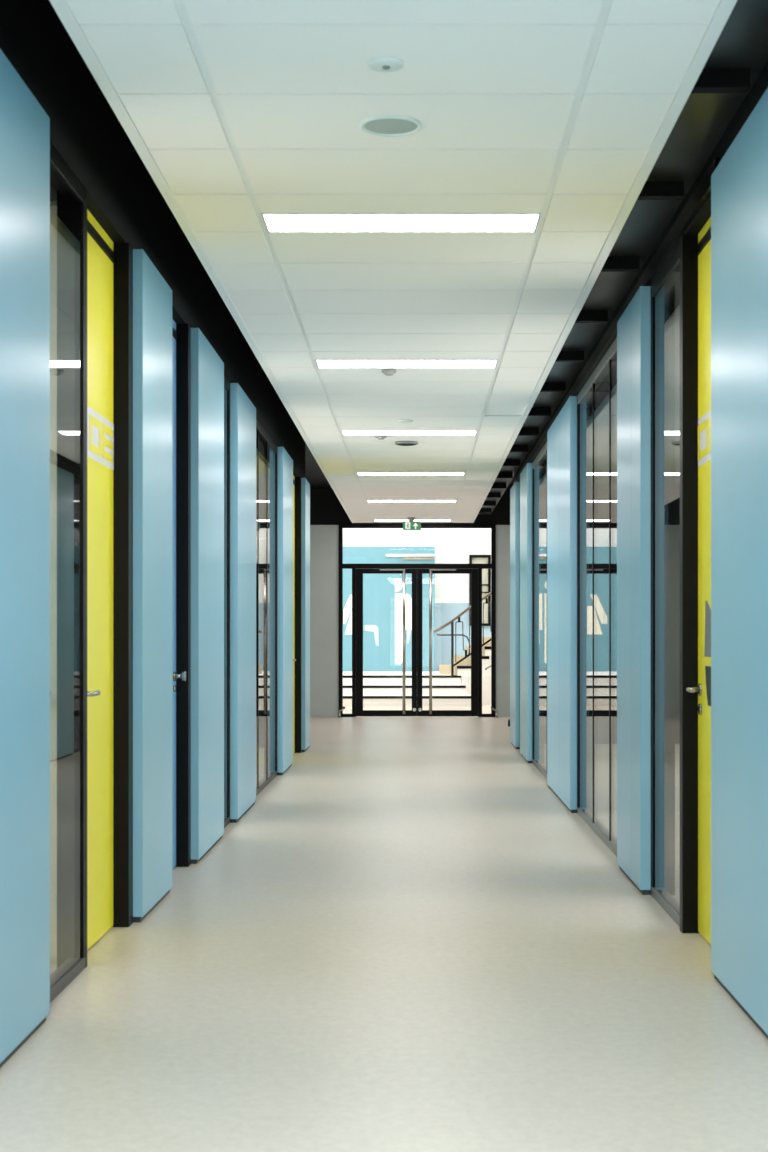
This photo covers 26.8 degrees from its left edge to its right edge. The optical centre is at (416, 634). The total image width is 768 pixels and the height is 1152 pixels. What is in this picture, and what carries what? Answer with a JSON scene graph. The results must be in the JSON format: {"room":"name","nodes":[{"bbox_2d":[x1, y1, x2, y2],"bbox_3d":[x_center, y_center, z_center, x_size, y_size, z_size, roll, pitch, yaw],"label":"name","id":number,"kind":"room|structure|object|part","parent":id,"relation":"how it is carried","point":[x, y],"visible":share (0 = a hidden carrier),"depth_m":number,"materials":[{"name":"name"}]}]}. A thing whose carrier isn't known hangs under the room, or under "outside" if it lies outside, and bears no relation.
{"room":"school corridor","nodes":[
{"label":"school corridor","id":0,"kind":"room"},
{"bbox_2d":[0,0,304,774],"bbox_3d":[-1.350,-0.504,6.720,0.120,3.600,23.840,0,0,0],"label":"wall","id":1,"kind":"structure","parent":0,"point":[123,197],"depth_m":7.12,"materials":[{"name":"black paint"}]},
{"bbox_2d":[277,447,292,774],"bbox_3d":[-1.262,-0.222,15.500,0.054,3.035,1.200,0,0,0],"label":"panel","id":2,"kind":"object","parent":1,"relation":"attached to","point":[284,461],"visible":1,"depth_m":14.93,"materials":[{"name":"blue metal"}]},
{"bbox_3d":[-1.264,-0.234,15.500,0.050,3.008,1.198,0,0,0],"label":"panel","id":3,"kind":"part","parent":2,"relation":"part of","materials":[{"name":"blue metal"}]},
{"bbox_2d":[293,475,300,752],"bbox_3d":[-1.339,-0.252,16.975,0.122,3.095,1.750,0,0,0],"label":"door","id":4,"kind":"structure","parent":1,"relation":"in","point":[296,480],"depth_m":17.75,"materials":[{"name":"black metal"}]},
{"bbox_2d":[256,478,263,747],"bbox_3d":[-2.950,-0.504,18.595,3.079,3.600,0.090,0,0,0],"label":"wall","id":5,"kind":"structure","parent":0,"point":[261,480],"depth_m":18.55,"materials":[{"name":"grey paint"}]},
{"bbox_2d":[0,705,767,1151],"bbox_3d":[0.000,1.346,14.550,12.800,0.100,40.100,0,0,0],"label":"floor","id":6,"kind":"structure","parent":0,"point":[406,940],"depth_m":5.83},
{"bbox_2d":[50,201,56,964],"bbox_3d":[-1.752,-0.204,6.585,0.696,3.000,0.631,0,0,0],"label":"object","id":7,"kind":"object","parent":6,"relation":"on","point":[53,204],"visible":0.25,"depth_m":6.32,"materials":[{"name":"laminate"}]},
{"bbox_2d":[343,671,470,705],"bbox_3d":[-0.045,1.024,31.694,12.490,0.544,4.612,0,0,0],"label":"entrance steps","id":8,"kind":"structure","parent":6,"relation":"on","point":[380,688],"depth_m":29.75,"materials":[{"name":"white stone"}]},
{"bbox_2d":[439,637,490,704],"bbox_3d":[3.317,0.304,30.715,5.767,1.984,1.570,0,0,0],"label":"staircase","id":9,"kind":"structure","parent":6,"relation":"on","point":[463,669],"depth_m":30.00,"materials":[{"name":"white stone"}]},
{"bbox_2d":[433,592,490,674],"bbox_3d":[0.928,-0.076,30.120,1.270,1.682,0.050,0,0,0],"label":"stair railing","id":10,"kind":"object","parent":9,"relation":"on","point":[451,622],"visible":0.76,"depth_m":30.11,"materials":[{"name":"black metal"}]},
{"bbox_3d":[0.661,0.243,30.120,0.048,1.045,0.048,0,0,0],"label":"newel post","id":11,"kind":"part","parent":10,"relation":"part of","materials":[{"name":"black metal"}]},
{"bbox_3d":[0.928,-0.472,30.120,1.270,0.890,0.050,0,0,0],"label":"handrail","id":12,"kind":"part","parent":10,"relation":"part of","materials":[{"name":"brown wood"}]},
{"bbox_3d":[1.111,0.271,30.120,0.899,0.647,0.040,0,0,0],"label":"rail","id":13,"kind":"part","parent":10,"relation":"part of","materials":[{"name":"black metal"}]},
{"bbox_2d":[50,0,720,522],"bbox_3d":[0.000,-1.807,10.148,9.200,0.074,30.695,0,0,0],"label":"ceiling","id":14,"kind":"structure","parent":0,"point":[491,86],"depth_m":6.22,"materials":[{"name":"white tile"}]},
{"bbox_2d":[49,0,354,522],"bbox_3d":[-1.002,-1.798,13.740,0.043,0.063,23.520,0,0,0],"label":"trim","id":15,"kind":"structure","parent":14,"relation":"attached to","point":[61,7],"depth_m":6.25,"materials":[{"name":"white metal"}]},
{"bbox_2d":[174,0,374,522],"bbox_3d":[-0.667,-1.782,13.740,0.026,0.017,23.520,0,0,0],"label":"trim","id":16,"kind":"structure","parent":14,"relation":"attached to","point":[180,6],"depth_m":6.27,"materials":[{"name":"white metal"}]},
{"bbox_2d":[375,435,386,439],"bbox_3d":[-0.320,-1.754,14.356,0.100,0.032,0.100,0,0,0],"label":"smoke detector","id":17,"kind":"object","parent":14,"relation":"attached to","point":[379,437],"visible":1,"depth_m":14.33,"materials":[{"name":"grey plastic"}]},
{"bbox_2d":[368,57,403,71],"bbox_3d":[-0.096,-1.761,4.994,0.112,0.018,0.112,0,0,0],"label":"ceiling sensor","id":18,"kind":"object","parent":14,"relation":"attached to","point":[382,64],"visible":1,"depth_m":4.97,"materials":[{"name":"white plastic"}]},
{"bbox_2d":[382,369,395,375],"bbox_3d":[-0.187,-1.752,10.780,0.096,0.036,0.096,0,0,0],"label":"smoke detector","id":19,"kind":"object","parent":14,"relation":"attached to","point":[389,372],"visible":1,"depth_m":10.75,"materials":[{"name":"grey plastic"}]},
{"bbox_2d":[360,115,421,136],"bbox_3d":[-0.090,-1.765,5.601,0.216,0.010,0.216,0,0,0],"label":"ceiling speaker","id":20,"kind":"object","parent":14,"relation":"attached to","point":[383,125],"visible":1,"depth_m":5.59,"materials":[{"name":"white plastic"}]},
{"bbox_2d":[364,119,417,133],"bbox_3d":[-0.090,-1.764,5.601,0.186,0.005,0.186,0,0,0],"label":"grille","id":21,"kind":"object","parent":20,"relation":"attached to","point":[371,126],"depth_m":5.60,"materials":[{"name":"grey metal"}]},
{"bbox_2d":[261,213,540,231],"bbox_3d":[-0.067,-1.791,6.926,1.172,0.050,0.303,0,0,0],"label":"ceiling light","id":22,"kind":"object","parent":14,"relation":"attached to","point":[274,222],"visible":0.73,"depth_m":6.91,"materials":[{"name":"white plastic"}]},
{"bbox_2d":[399,420,412,422],"bbox_3d":[-0.091,-1.764,13.318,0.120,0.012,0.120,0,0,0],"label":"ceiling sensor","id":23,"kind":"object","parent":14,"relation":"attached to","point":[402,421],"visible":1,"depth_m":13.29,"materials":[{"name":"white plastic"}]},
{"bbox_2d":[315,360,497,367],"bbox_3d":[-0.067,-1.791,10.525,1.172,0.050,0.303,0,0,0],"label":"ceiling light","id":24,"kind":"object","parent":14,"relation":"attached to","point":[320,363],"visible":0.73,"depth_m":10.52,"materials":[{"name":"white plastic"}]},
{"bbox_2d":[395,441,417,445],"bbox_3d":[-0.096,-1.753,14.802,0.210,0.034,0.210,0,0,0],"label":"ceiling vent","id":25,"kind":"object","parent":14,"relation":"in","point":[401,443],"visible":1,"depth_m":14.74,"materials":[{"name":"grey plastic"}]},
{"bbox_2d":[342,431,476,434],"bbox_3d":[-0.067,-1.791,14.126,1.172,0.050,0.303,0,0,0],"label":"ceiling light","id":26,"kind":"object","parent":14,"relation":"attached to","point":[343,432],"visible":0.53,"depth_m":14.10,"materials":[{"name":"white plastic"}]},
{"bbox_2d":[357,472,464,475],"bbox_3d":[-0.067,-1.791,17.726,1.172,0.050,0.303,0,0,0],"label":"ceiling light","id":27,"kind":"object","parent":14,"relation":"attached to","point":[358,473],"visible":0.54,"depth_m":17.68,"materials":[{"name":"white plastic"}]},
{"bbox_2d":[358,473,463,474],"bbox_3d":[-0.067,-1.780,17.726,1.156,0.021,0.287,0,0,0],"label":"diffuser","id":28,"kind":"object","parent":27,"relation":"attached to","point":[358,473],"depth_m":17.72,"materials":[{"name":"white plastic"}]},
{"bbox_2d":[407,517,414,521],"bbox_3d":[-0.086,-1.738,24.313,0.120,0.064,0.120,0,0,0],"label":"smoke detector","id":29,"kind":"object","parent":14,"relation":"attached to","point":[410,519],"visible":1,"depth_m":24.27,"materials":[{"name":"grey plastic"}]},
{"bbox_2d":[367,500,456,501],"bbox_3d":[-0.067,-1.791,21.326,1.172,0.050,0.303,0,0,0],"label":"ceiling light","id":30,"kind":"object","parent":14,"relation":"attached to","point":[367,500],"visible":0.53,"depth_m":21.23,"materials":[{"name":"white plastic"}]},
{"bbox_2d":[403,518,420,529],"bbox_3d":[-0.076,-1.680,24.502,0.273,0.179,0.036,0,0,0],"label":"exit sign","id":31,"kind":"object","parent":14,"relation":"hanging from","point":[415,525],"visible":1,"depth_m":24.49,"materials":[{"name":"green plastic"}]},
{"bbox_2d":[375,520,450,520],"bbox_3d":[-0.067,-1.791,24.925,1.172,0.050,0.303,0,0,0],"label":"ceiling light","id":32,"kind":"object","parent":14,"relation":"attached to","point":[375,520],"visible":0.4,"depth_m":24.93,"materials":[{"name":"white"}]},
{"bbox_2d":[450,0,611,522],"bbox_3d":[0.533,-1.782,13.740,0.026,0.017,23.520,0,0,0],"label":"trim","id":33,"kind":"structure","parent":14,"relation":"attached to","point":[606,4],"depth_m":6.27,"materials":[{"name":"white metal"}]},
{"bbox_2d":[471,0,736,522],"bbox_3d":[0.871,-1.798,13.740,0.043,0.063,23.520,0,0,0],"label":"trim","id":34,"kind":"structure","parent":14,"relation":"attached to","point":[724,9],"depth_m":6.23,"materials":[{"name":"white metal"}]},
{"bbox_2d":[343,547,434,670],"bbox_3d":[-2.966,-0.269,33.750,6.667,3.130,0.500,0,0,0],"label":"wall","id":35,"kind":"structure","parent":0,"point":[379,588],"depth_m":33.50,"materials":[{"name":"paint"}]},
{"bbox_2d":[343,558,364,670],"bbox_3d":[-1.340,-0.427,33.508,0.516,2.357,0.024,0,0,0],"label":"wall graphic","id":36,"kind":"object","parent":35,"relation":"in","point":[347,573],"depth_m":33.50,"materials":[{"name":"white paint"}]},
{"bbox_3d":[-1.422,-0.534,33.499,0.353,0.612,0.006,0,0,0],"label":"pictogram arm","id":37,"kind":"part","parent":36,"relation":"part of","materials":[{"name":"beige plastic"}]},
{"bbox_2d":[364,625,378,645],"bbox_3d":[-0.953,0.010,33.499,0.311,0.436,0.006,0,0,0],"label":"wall graphic","id":38,"kind":"object","parent":35,"relation":"attached to","point":[374,628],"depth_m":33.50,"materials":[{"name":"white paint"}]},
{"bbox_2d":[386,554,433,558],"bbox_3d":[-0.143,-1.624,33.465,1.000,0.106,0.070,0,0,0],"label":"wall lamp","id":39,"kind":"object","parent":35,"relation":"attached to","point":[387,555],"visible":1,"depth_m":33.43,"materials":[{"name":"white paint"}]},
{"bbox_3d":[0.023,-1.585,33.469,0.668,0.027,0.059,0,0,0],"label":"trim","id":40,"kind":"part","parent":39,"relation":"part of","materials":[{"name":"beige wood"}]},
{"bbox_2d":[394,558,433,670],"bbox_3d":[-0.064,-0.419,33.479,0.828,2.340,0.082,0,0,0],"label":"wall graphic","id":41,"kind":"object","parent":35,"relation":"in","point":[397,577],"depth_m":33.50,"materials":[{"name":"white paint"}]},
{"bbox_3d":[-0.182,-0.481,33.499,0.139,0.756,0.006,0,0,0],"label":"pictogram arm","id":42,"kind":"part","parent":41,"relation":"part of","materials":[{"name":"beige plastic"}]},
{"bbox_2d":[305,443,513,488],"bbox_3d":[0.000,-2.354,10.150,9.200,0.100,30.900,0,0,0],"label":"ceiling","id":43,"kind":"structure","parent":0,"point":[314,475],"depth_m":23.32,"materials":[{"name":"black paint"}]},
{"bbox_2d":[310,489,509,716],"bbox_3d":[0.000,-0.504,25.620,9.000,3.600,0.260,0,0,0],"label":"wall","id":44,"kind":"structure","parent":0,"point":[324,539],"depth_m":25.50,"materials":[{"name":"grey paint"}]},
{"bbox_2d":[339,522,495,716],"bbox_3d":[0.003,-0.247,25.525,2.480,3.086,0.090,0,0,0],"label":"door frame","id":45,"kind":"structure","parent":44,"relation":"in","point":[492,525],"depth_m":25.48,"materials":[{"name":"black metal"}]},
{"bbox_2d":[356,569,416,715],"bbox_3d":[-0.482,0.119,25.456,0.965,2.329,0.149,0,0,0],"label":"door","id":46,"kind":"structure","parent":45,"relation":"attached to","point":[359,572],"depth_m":25.46,"materials":[{"name":"black metal"}]},
{"bbox_3d":[-0.205,0.114,25.405,0.048,2.265,0.048,0,0,0],"label":"pull handle","id":47,"kind":"part","parent":46,"relation":"part of","materials":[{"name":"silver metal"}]},
{"bbox_2d":[417,569,477,715],"bbox_3d":[0.483,0.119,25.456,0.964,2.329,0.149,0,0,0],"label":"door","id":48,"kind":"structure","parent":45,"relation":"attached to","point":[474,572],"depth_m":25.46,"materials":[{"name":"black metal"}]},
{"bbox_3d":[0.215,0.114,25.405,0.048,2.265,0.048,0,0,0],"label":"pull handle","id":49,"kind":"part","parent":48,"relation":"part of","materials":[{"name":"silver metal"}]},
{"bbox_2d":[343,528,490,670],"bbox_3d":[0.000,-1.304,34.100,12.600,5.200,0.200,0,0,0],"label":"wall","id":50,"kind":"structure","parent":0,"point":[452,545],"depth_m":34.00,"materials":[{"name":"white paint"}]},
{"bbox_2d":[469,555,490,625],"bbox_3d":[1.326,-0.937,33.965,0.453,1.496,0.070,0,0,0],"label":"window","id":51,"kind":"structure","parent":50,"relation":"in","point":[473,559],"depth_m":33.95,"materials":[{"name":"black metal"}]},
{"bbox_2d":[544,483,679,743],"bbox_3d":[2.825,-0.504,19.255,3.079,3.600,0.090,0,0,0],"label":"wall","id":52,"kind":"structure","parent":0,"point":[601,489],"depth_m":19.21,"materials":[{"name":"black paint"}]},
{"bbox_2d":[478,0,767,513],"bbox_3d":[0.832,-1.924,10.145,0.664,0.040,30.690,0,0,0],"label":"ceiling recess","id":53,"kind":"object","parent":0,"point":[742,42],"visible":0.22,"depth_m":6.64,"materials":[{"name":"black paint"}]},
{"bbox_2d":[479,68,750,512],"bbox_3d":[0.960,-1.871,13.520,0.320,0.064,21.580,0,0,0],"label":"ceiling beams","id":54,"kind":"structure","parent":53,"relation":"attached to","point":[710,80],"depth_m":8.11,"materials":[{"name":"black metal"}]},
{"bbox_2d":[514,62,767,894],"bbox_3d":[1.225,-0.504,7.050,0.120,3.600,24.500,0,0,0],"label":"wall","id":55,"kind":"structure","parent":0,"point":[669,299],"depth_m":8.04,"materials":[{"name":"black paint"}]},
{"bbox_2d":[520,463,531,762],"bbox_3d":[1.139,-0.222,16.875,0.051,3.035,1.150,0,0,0],"label":"panel","id":56,"kind":"object","parent":55,"relation":"attached to","point":[526,474],"visible":1,"depth_m":16.41,"materials":[{"name":"blue metal"}]},
{"bbox_3d":[1.141,-0.234,16.875,0.047,3.008,1.148,0,0,0],"label":"panel","id":57,"kind":"part","parent":56,"relation":"part of","materials":[{"name":"blue metal"}]},
{"bbox_2d":[532,442,546,778],"bbox_3d":[1.195,-0.222,15.045,0.060,3.035,2.490,0,0,0],"label":"window","id":58,"kind":"structure","parent":55,"relation":"in","point":[542,455],"depth_m":16.25,"materials":[{"name":"grey metal"}]},
{"bbox_3d":[1.196,-0.211,16.273,0.059,2.925,0.035,0,0,0],"label":"post","id":59,"kind":"part","parent":58,"relation":"part of","materials":[{"name":"black metal"}]},
{"bbox_3d":[1.195,1.274,15.045,0.060,0.045,2.490,0,0,0],"label":"sill rail","id":60,"kind":"part","parent":58,"relation":"part of","materials":[{"name":"grey metal"}]},
{"bbox_3d":[1.195,-1.706,15.045,0.060,0.065,2.490,0,0,0],"label":"head rail","id":61,"kind":"part","parent":58,"relation":"part of","materials":[{"name":"grey metal"}]},
{"bbox_2d":[547,396,576,812],"bbox_3d":[1.139,-0.222,12.770,0.051,3.035,2.060,0,0,0],"label":"panel","id":62,"kind":"object","parent":55,"relation":"attached to","point":[562,434],"visible":1,"depth_m":12.43,"materials":[{"name":"blue metal"}]},
{"bbox_3d":[1.141,-0.234,12.770,0.047,3.008,2.058,0,0,0],"label":"panel","id":63,"kind":"part","parent":62,"relation":"part of","materials":[{"name":"blue metal"}]},
{"bbox_2d":[577,337,616,856],"bbox_3d":[1.195,-0.222,10.355,0.060,3.035,2.750,0,0,0],"label":"window","id":64,"kind":"structure","parent":55,"relation":"in","point":[606,364],"depth_m":11.70,"materials":[{"name":"grey metal"}]},
{"bbox_3d":[1.196,-0.211,11.713,0.059,2.925,0.035,0,0,0],"label":"post","id":65,"kind":"part","parent":64,"relation":"part of","materials":[{"name":"black metal"}]},
{"bbox_3d":[1.195,1.274,10.355,0.060,0.045,2.750,0,0,0],"label":"sill rail","id":66,"kind":"part","parent":64,"relation":"part of","materials":[{"name":"grey metal"}]},
{"bbox_3d":[1.195,-1.706,10.355,0.060,0.065,2.750,0,0,0],"label":"head rail","id":67,"kind":"part","parent":64,"relation":"part of","materials":[{"name":"grey metal"}]},
{"bbox_2d":[513,158,719,483],"bbox_3d":[1.155,-1.794,12.700,0.020,0.080,13.000,0,0,0],"label":"trim","id":68,"kind":"structure","parent":55,"relation":"attached to","point":[702,191],"depth_m":7.90,"materials":[{"name":"black metal"}]},
{"bbox_2d":[617,286,650,894],"bbox_3d":[1.139,-0.222,8.510,0.051,3.035,0.940,0,0,0],"label":"panel","id":69,"kind":"object","parent":55,"relation":"attached to","point":[634,325],"visible":1,"depth_m":8.22,"materials":[{"name":"blue metal"}]},
{"bbox_3d":[1.141,-0.234,8.510,0.047,3.008,0.938,0,0,0],"label":"panel","id":70,"kind":"part","parent":69,"relation":"part of","materials":[{"name":"blue metal"}]},
{"bbox_2d":[651,243,679,926],"bbox_3d":[1.195,-0.222,7.558,0.060,3.035,0.945,0,0,0],"label":"window","id":71,"kind":"structure","parent":55,"relation":"in","point":[670,272],"depth_m":8.00,"materials":[{"name":"glass"}]},
{"bbox_3d":[1.196,-0.211,8.012,0.059,2.925,0.035,0,0,0],"label":"post","id":72,"kind":"part","parent":71,"relation":"part of","materials":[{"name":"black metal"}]},
{"bbox_3d":[1.195,1.274,7.558,0.060,0.045,0.945,0,0,0],"label":"sill rail","id":73,"kind":"part","parent":71,"relation":"part of","materials":[{"name":"grey metal"}]},
{"bbox_3d":[1.195,-1.706,7.558,0.060,0.065,0.945,0,0,0],"label":"head rail","id":74,"kind":"part","parent":71,"relation":"part of","materials":[{"name":"black metal"}]},
{"bbox_2d":[680,217,710,944],"bbox_3d":[1.214,-0.252,6.603,0.122,3.095,0.965,0,0,0],"label":"door","id":75,"kind":"structure","parent":55,"relation":"in","point":[695,250],"depth_m":7.01,"materials":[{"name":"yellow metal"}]},
{"bbox_3d":[1.187,0.234,6.875,0.066,0.021,0.130,0,0,0],"label":"handle","id":76,"kind":"part","parent":75,"relation":"part of","materials":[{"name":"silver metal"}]},
{"bbox_3d":[1.240,-1.715,6.585,0.040,0.048,0.844,0,0,0],"label":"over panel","id":77,"kind":"part","parent":75,"relation":"part of","materials":[{"name":"yellow paint"}]},
{"bbox_3d":[-1.350,-0.222,9.723,0.120,3.035,1.215,0,0,0],"label":"wall","id":78,"kind":"structure","parent":0,"visible":0},
{"bbox_2d":[172,319,190,868],"bbox_3d":[-1.339,-0.252,8.637,0.122,3.095,0.955,0,0,0],"label":"door","id":79,"kind":"structure","parent":78,"relation":"in","point":[181,333],"depth_m":9.02,"materials":[{"name":"black metal"}]},
{"bbox_3d":[-1.365,-1.715,8.610,0.040,0.048,0.814,0,0,0],"label":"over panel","id":80,"kind":"part","parent":79,"relation":"part of","materials":[{"name":"blue paint"}]},
{"bbox_3d":[-1.312,0.228,8.920,0.066,0.056,0.056,0,0,0],"label":"knob","id":81,"kind":"part","parent":79,"relation":"part of","materials":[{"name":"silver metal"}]},
{"bbox_2d":[191,328,223,863],"bbox_3d":[-1.262,-0.222,9.730,0.054,3.035,1.200,0,0,0],"label":"panel","id":82,"kind":"object","parent":78,"relation":"attached to","point":[207,368],"visible":1,"depth_m":9.47,"materials":[{"name":"blue metal"}]},
{"bbox_3d":[-1.264,-0.234,9.730,0.050,3.008,1.198,0,0,0],"label":"panel","id":83,"kind":"part","parent":82,"relation":"part of","materials":[{"name":"blue metal"}]},
{"bbox_2d":[224,376,229,827],"bbox_3d":[-1.320,-0.222,10.725,0.060,3.035,0.790,0,0,0],"label":"window","id":84,"kind":"structure","parent":78,"relation":"in","point":[226,382],"depth_m":11.08,"materials":[{"name":"black metal"}]},
{"bbox_3d":[-1.320,1.274,10.725,0.060,0.045,0.790,0,0,0],"label":"sill rail","id":85,"kind":"part","parent":84,"relation":"part of","materials":[{"name":"black metal"}]},
{"bbox_3d":[-1.320,-1.706,10.725,0.060,0.065,0.790,0,0,0],"label":"head rail","id":86,"kind":"part","parent":84,"relation":"part of","materials":[{"name":"black metal"}]},
{"bbox_3d":[-1.350,-0.222,0.115,0.120,3.035,10.630,0,0,0],"label":"wall","id":87,"kind":"structure","parent":0,"visible":0},
{"bbox_2d":[0,49,49,1067],"bbox_3d":[-1.262,-0.222,2.115,0.054,3.035,6.630,0,0,0],"label":"panel","id":88,"kind":"object","parent":87,"relation":"attached to","point":[24,124],"visible":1,"depth_m":5.08,"materials":[{"name":"blue metal"}]},
{"bbox_2d":[50,141,85,1002],"bbox_3d":[-1.320,-0.222,5.857,0.060,3.035,0.855,0,0,0],"label":"window","id":89,"kind":"structure","parent":87,"relation":"in","point":[62,176],"depth_m":6.25,"materials":[{"name":"black metal"}]},
{"bbox_3d":[-1.320,1.274,5.857,0.060,0.045,0.855,0,0,0],"label":"sill rail","id":90,"kind":"part","parent":89,"relation":"part of","materials":[{"name":"grey metal"}]},
{"bbox_3d":[-1.320,-1.706,5.857,0.060,0.065,0.855,0,0,0],"label":"head rail","id":91,"kind":"part","parent":89,"relation":"part of","materials":[{"name":"black metal"}]},
{"bbox_3d":[-1.321,-0.211,6.268,0.059,2.925,0.035,0,0,0],"label":"post","id":92,"kind":"part","parent":89,"relation":"part of","materials":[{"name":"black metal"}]},
{"bbox_3d":[-1.350,-0.222,7.695,0.120,3.035,0.920,0,0,0],"label":"wall","id":93,"kind":"structure","parent":0,"visible":0},
{"bbox_2d":[57,188,132,967],"bbox_3d":[-1.339,-0.252,6.768,0.122,3.095,0.985,0,0,0],"label":"door","id":94,"kind":"structure","parent":93,"relation":"in","point":[108,264],"depth_m":6.88,"materials":[{"name":"yellow metal"}]},
{"bbox_3d":[-1.312,0.234,6.455,0.066,0.021,0.130,0,0,0],"label":"handle","id":95,"kind":"part","parent":94,"relation":"part of","materials":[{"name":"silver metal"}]},
{"bbox_3d":[-1.365,-1.715,6.735,0.040,0.048,0.834,0,0,0],"label":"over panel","id":96,"kind":"part","parent":94,"relation":"part of","materials":[{"name":"yellow paint"}]},
{"bbox_2d":[133,249,171,921],"bbox_3d":[-1.262,-0.222,7.710,0.054,3.035,0.880,0,0,0],"label":"panel","id":97,"kind":"object","parent":93,"relation":"attached to","point":[152,296],"visible":1,"depth_m":7.51,"materials":[{"name":"blue metal"}]},
{"bbox_3d":[-1.264,-0.234,7.710,0.050,3.008,0.878,0,0,0],"label":"panel","id":98,"kind":"part","parent":97,"relation":"part of","materials":[{"name":"blue metal"}]},
{"bbox_3d":[-1.350,-0.222,11.765,0.120,3.035,1.270,0,0,0],"label":"wall","id":99,"kind":"structure","parent":0,"visible":0},
{"bbox_2d":[230,383,255,822],"bbox_3d":[-1.262,-0.222,11.765,0.054,3.035,1.270,0,0,0],"label":"panel","id":100,"kind":"object","parent":99,"relation":"attached to","point":[242,410],"visible":1,"depth_m":11.42,"materials":[{"name":"blue metal"}]},
{"bbox_3d":[-1.264,-0.234,11.765,0.050,3.008,1.268,0,0,0],"label":"panel","id":101,"kind":"part","parent":100,"relation":"part of","materials":[{"name":"blue metal"}]},
{"bbox_2d":[256,419,276,795],"bbox_3d":[-1.320,-0.222,13.645,0.060,3.035,2.490,0,0,0],"label":"window","id":102,"kind":"structure","parent":99,"relation":"in","point":[261,434],"depth_m":14.86,"materials":[{"name":"black metal"}]},
{"bbox_3d":[-1.320,1.274,13.645,0.060,0.045,2.490,0,0,0],"label":"sill rail","id":103,"kind":"part","parent":102,"relation":"part of","materials":[{"name":"grey metal"}]},
{"bbox_3d":[-1.320,-1.706,13.645,0.060,0.065,2.490,0,0,0],"label":"head rail","id":104,"kind":"part","parent":102,"relation":"part of","materials":[{"name":"black metal"}]},
{"bbox_3d":[-1.321,-0.211,14.873,0.059,2.925,0.035,0,0,0],"label":"post","id":105,"kind":"part","parent":102,"relation":"part of","materials":[{"name":"black metal"}]},
{"bbox_3d":[-1.350,-0.222,18.250,0.120,3.035,0.780,0,0,0],"label":"wall","id":106,"kind":"structure","parent":0,"visible":0},
{"bbox_2d":[301,478,309,751],"bbox_3d":[-1.262,-0.222,18.250,0.054,3.035,0.780,0,0,0],"label":"panel","id":107,"kind":"object","parent":106,"relation":"attached to","point":[305,486],"visible":1,"depth_m":17.88,"materials":[{"name":"blue metal"}]},
{"bbox_3d":[-1.264,-0.234,18.250,0.050,3.008,0.778,0,0,0],"label":"panel","id":108,"kind":"part","parent":107,"relation":"part of","materials":[{"name":"blue metal"}]},
{"bbox_3d":[1.225,-0.222,0.455,0.120,3.035,11.310,0,0,0],"label":"wall","id":109,"kind":"structure","parent":0,"visible":0},
{"bbox_2d":[711,88,767,1038],"bbox_3d":[1.139,-0.222,2.455,0.051,3.035,7.310,0,0,0],"label":"panel","id":110,"kind":"object","parent":109,"relation":"attached to","point":[739,182],"visible":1,"depth_m":5.57,"materials":[{"name":"blue metal"}]},
{"bbox_3d":[1.225,-0.222,18.800,0.120,3.035,1.000,0,0,0],"label":"wall","id":111,"kind":"structure","parent":0,"visible":0},
{"bbox_2d":[510,482,519,748],"bbox_3d":[1.139,-0.222,18.800,0.051,3.035,1.000,0,0,0],"label":"panel","id":112,"kind":"object","parent":111,"relation":"attached to","point":[515,489],"visible":1,"depth_m":18.30,"materials":[{"name":"blue metal"}]},
{"bbox_3d":[1.141,-0.234,18.800,0.047,3.008,0.998,0,0,0],"label":"panel","id":113,"kind":"part","parent":112,"relation":"part of","materials":[{"name":"blue metal"}]}
]}

